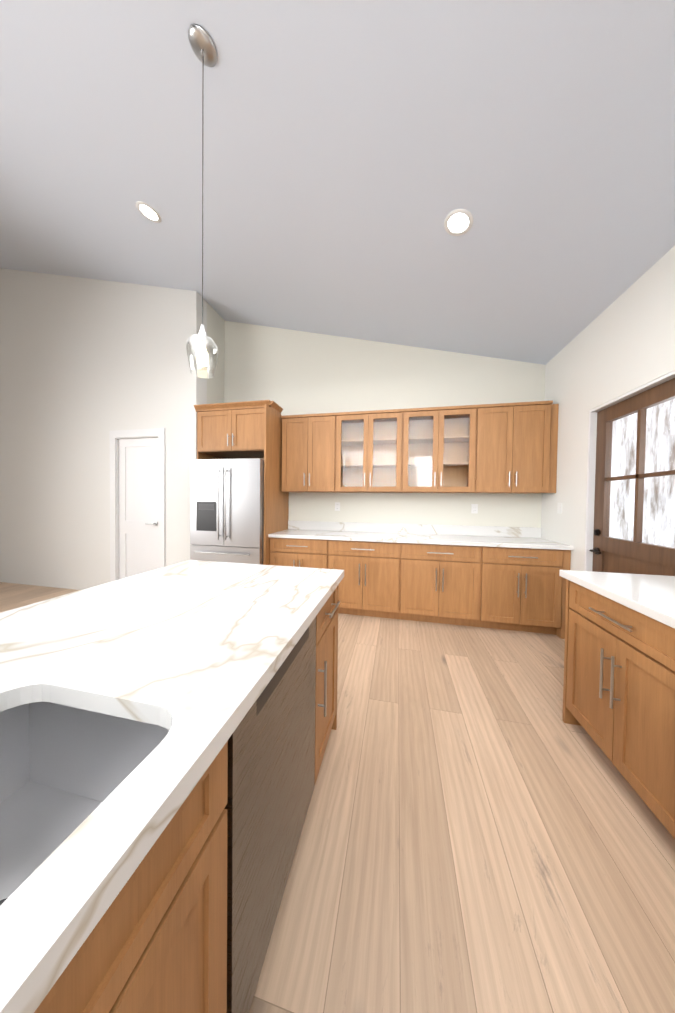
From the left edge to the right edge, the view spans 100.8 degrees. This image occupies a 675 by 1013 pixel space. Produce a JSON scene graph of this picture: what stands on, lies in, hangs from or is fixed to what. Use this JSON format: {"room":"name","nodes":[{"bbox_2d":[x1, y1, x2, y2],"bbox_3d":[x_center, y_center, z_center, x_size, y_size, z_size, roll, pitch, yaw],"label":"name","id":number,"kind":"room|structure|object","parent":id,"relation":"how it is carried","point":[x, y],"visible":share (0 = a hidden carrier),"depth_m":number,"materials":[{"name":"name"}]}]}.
{"room":"kitchen","nodes":[
{"label":"kitchen","id":0,"kind":"room"},
{"bbox_2d":[0,268,206,589],"bbox_3d":[-3.859,-1.326,4.107,4.250,5.047,0.200,1,1,12],"label":"wall","id":1,"kind":"structure","parent":0,"point":[87,365],"depth_m":3.96,"materials":[{"name":"white paint"}]},
{"bbox_2d":[110,428,164,581],"bbox_3d":[-2.692,0.090,3.864,0.886,2.253,0.232,1,1,12],"label":"interior door","id":2,"kind":"structure","parent":1,"relation":"in","point":[137,501],"depth_m":3.82,"materials":[{"name":"white paint"}]},
{"bbox_2d":[0,582,674,1012],"bbox_3d":[-2.657,1.359,-0.543,8.640,0.100,10.060,1,1,12],"label":"floor","id":3,"kind":"structure","parent":0,"point":[484,830],"depth_m":1.06,"materials":[{"name":"brown wood"}]},
{"bbox_2d":[24,576,343,1012],"bbox_3d":[-0.829,0.881,-0.055,0.994,0.880,3.640,1,1,12],"label":"kitchen island","id":4,"kind":"object","parent":3,"relation":"on","point":[189,927],"depth_m":0.55,"materials":[{"name":"brown wood"}]},
{"bbox_2d":[0,560,343,1012],"bbox_3d":[-0.868,0.419,-0.049,1.060,0.039,3.710,1,1,12],"label":"island countertop","id":5,"kind":"structure","parent":4,"relation":"on","point":[196,641],"depth_m":0.64,"materials":[{"name":"white stone"}]},
{"bbox_2d":[0,688,179,891],"bbox_3d":[-0.578,0.536,0.223,0.482,0.222,0.814,1,1,12],"label":"sink","id":6,"kind":"object","parent":5,"relation":"in","point":[60,752],"depth_m":0.60,"materials":[{"name":"grey metal"}]},
{"bbox_2d":[190,458,263,564],"bbox_3d":[-1.261,0.339,3.628,0.920,1.800,0.818,1,1,12],"label":"fridge","id":7,"kind":"object","parent":3,"relation":"on","point":[226,510],"visible":0.56,"depth_m":3.26,"materials":[{"name":"silver metal"}]},
{"bbox_2d":[194,400,288,564],"bbox_3d":[-1.248,-0.019,3.706,1.060,2.512,0.707,1,1,12],"label":"surround","id":8,"kind":"object","parent":3,"relation":"on","point":[241,430],"visible":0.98,"depth_m":3.45,"materials":[{"name":"brown wood"}]},
{"bbox_2d":[270,537,335,568],"bbox_3d":[-0.375,0.810,3.584,0.796,0.880,0.607,1,1,12],"label":"base cabinet","id":9,"kind":"object","parent":3,"relation":"on","point":[284,551],"depth_m":3.28,"materials":[{"name":"brown wood"}]},
{"bbox_2d":[336,541,407,619],"bbox_3d":[0.345,0.822,3.429,0.953,0.880,0.607,1,1,12],"label":"base cabinet","id":10,"kind":"object","parent":3,"relation":"on","point":[374,583],"depth_m":3.12,"materials":[{"name":"brown wood"}]},
{"bbox_2d":[408,545,491,627],"bbox_3d":[1.142,0.835,3.258,0.952,0.880,0.607,1,1,12],"label":"base cabinet","id":11,"kind":"object","parent":3,"relation":"on","point":[448,584],"depth_m":2.95,"materials":[{"name":"brown wood"}]},
{"bbox_2d":[268,529,573,548],"bbox_3d":[0.783,0.369,3.313,3.160,0.039,0.635,1,1,12],"label":"countertop","id":12,"kind":"structure","parent":11,"relation":"on","point":[304,534],"depth_m":3.13,"materials":[{"name":"white stone"}]},
{"bbox_2d":[488,549,573,638],"bbox_3d":[1.899,0.848,3.096,0.873,0.880,0.607,1,1,12],"label":"base cabinet","id":13,"kind":"object","parent":3,"relation":"on","point":[503,578],"depth_m":2.79,"materials":[{"name":"brown wood"}]},
{"bbox_2d":[559,570,674,838],"bbox_3d":[1.255,0.834,-0.345,0.686,1.035,4.110,1,1,12],"label":"base cabinet","id":14,"kind":"object","parent":3,"relation":"on","point":[619,684],"visible":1,"depth_m":1.26,"materials":[{"name":"brown wood"}]},
{"bbox_2d":[0,0,674,364],"bbox_3d":[-2.608,-2.759,-0.628,8.640,2.356,10.060,1,1,12],"label":"ceiling","id":15,"kind":"structure","parent":0,"point":[356,153],"depth_m":1.72,"materials":[{"name":"white paint"}]},
{"bbox_2d":[136,201,160,222],"bbox_3d":[-1.685,-2.624,2.490,0.186,0.049,0.190,1,1,12],"label":"recessed light","id":16,"kind":"object","parent":15,"relation":"in","point":[149,212],"visible":1,"depth_m":2.48,"materials":[{"name":"white plastic"}]},
{"bbox_2d":[186,24,217,377],"bbox_3d":[-0.678,-1.490,1.404,0.148,1.633,0.148,1,1,12],"label":"pendant light","id":17,"kind":"object","parent":15,"relation":"hanging from","point":[202,45],"visible":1,"depth_m":1.40,"materials":[{"name":"silver metal"}]},
{"bbox_2d":[444,208,472,235],"bbox_3d":[0.831,-1.951,1.920,0.186,0.049,0.190,1,1,12],"label":"recessed light","id":18,"kind":"object","parent":15,"relation":"in","point":[458,222],"visible":1,"depth_m":1.91,"materials":[{"name":"white plastic"}]},
{"bbox_2d":[207,303,544,527],"bbox_3d":[0.245,-0.774,3.638,4.390,4.060,0.590,1,1,12],"label":"wall","id":19,"kind":"structure","parent":0,"point":[292,372],"depth_m":3.69,"materials":[{"name":"white paint"}]},
{"bbox_2d":[335,502,339,510],"bbox_3d":[-0.001,0.000,3.798,0.072,0.115,0.007,1,1,12],"label":"electrical outlet","id":20,"kind":"object","parent":19,"relation":"attached to","point":[337,506],"visible":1,"depth_m":3.79,"materials":[{"name":"white plastic"}]},
{"bbox_2d":[288,521,541,536],"bbox_3d":[0.849,0.284,3.611,3.160,0.120,0.022,1,1,12],"label":"backsplash","id":21,"kind":"structure","parent":19,"relation":"attached to","point":[353,527],"depth_m":3.55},
{"bbox_2d":[281,400,558,493],"bbox_3d":[0.835,-0.660,3.422,3.137,0.975,0.363,1,1,12],"label":"upper cabinet","id":22,"kind":"object","parent":19,"relation":"attached to","point":[509,448],"visible":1,"depth_m":3.36,"materials":[{"name":"brown wood"}]},
{"bbox_2d":[471,504,477,512],"bbox_3d":[1.687,0.028,3.435,0.072,0.115,0.007,1,1,12],"label":"electrical outlet","id":23,"kind":"object","parent":19,"relation":"attached to","point":[474,508],"visible":1,"depth_m":3.43,"materials":[{"name":"white plastic"}]},
{"bbox_2d":[541,246,674,570],"bbox_3d":[1.487,-0.118,-1.461,0.200,2.990,10.060,1,1,12],"label":"wall","id":24,"kind":"structure","parent":0,"point":[623,343],"depth_m":2.41,"materials":[{"name":"white paint"}]},
{"bbox_2d":[557,503,561,513],"bbox_3d":[2.318,0.016,2.915,0.008,0.115,0.072,1,1,12],"label":"light switch","id":25,"kind":"object","parent":24,"relation":"attached to","point":[559,508],"visible":1,"depth_m":2.91,"materials":[{"name":"white plastic"}]},
{"bbox_2d":[584,370,674,575],"bbox_3d":[2.230,0.234,2.048,0.208,2.158,0.916,1,1,12],"label":"exterior door","id":26,"kind":"structure","parent":24,"relation":"in","point":[605,551],"depth_m":2.20,"materials":[{"name":"brown wood"}]},
{"label":"outside","id":27,"kind":"structure","parent":0,"visible":0},
{"bbox_2d":[613,399,674,547],"bbox_3d":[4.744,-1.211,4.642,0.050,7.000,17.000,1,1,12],"label":"door glass","id":28,"kind":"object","parent":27,"point":[657,486],"depth_m":4.08,"materials":[{"name":"clear glass"}]}
]}

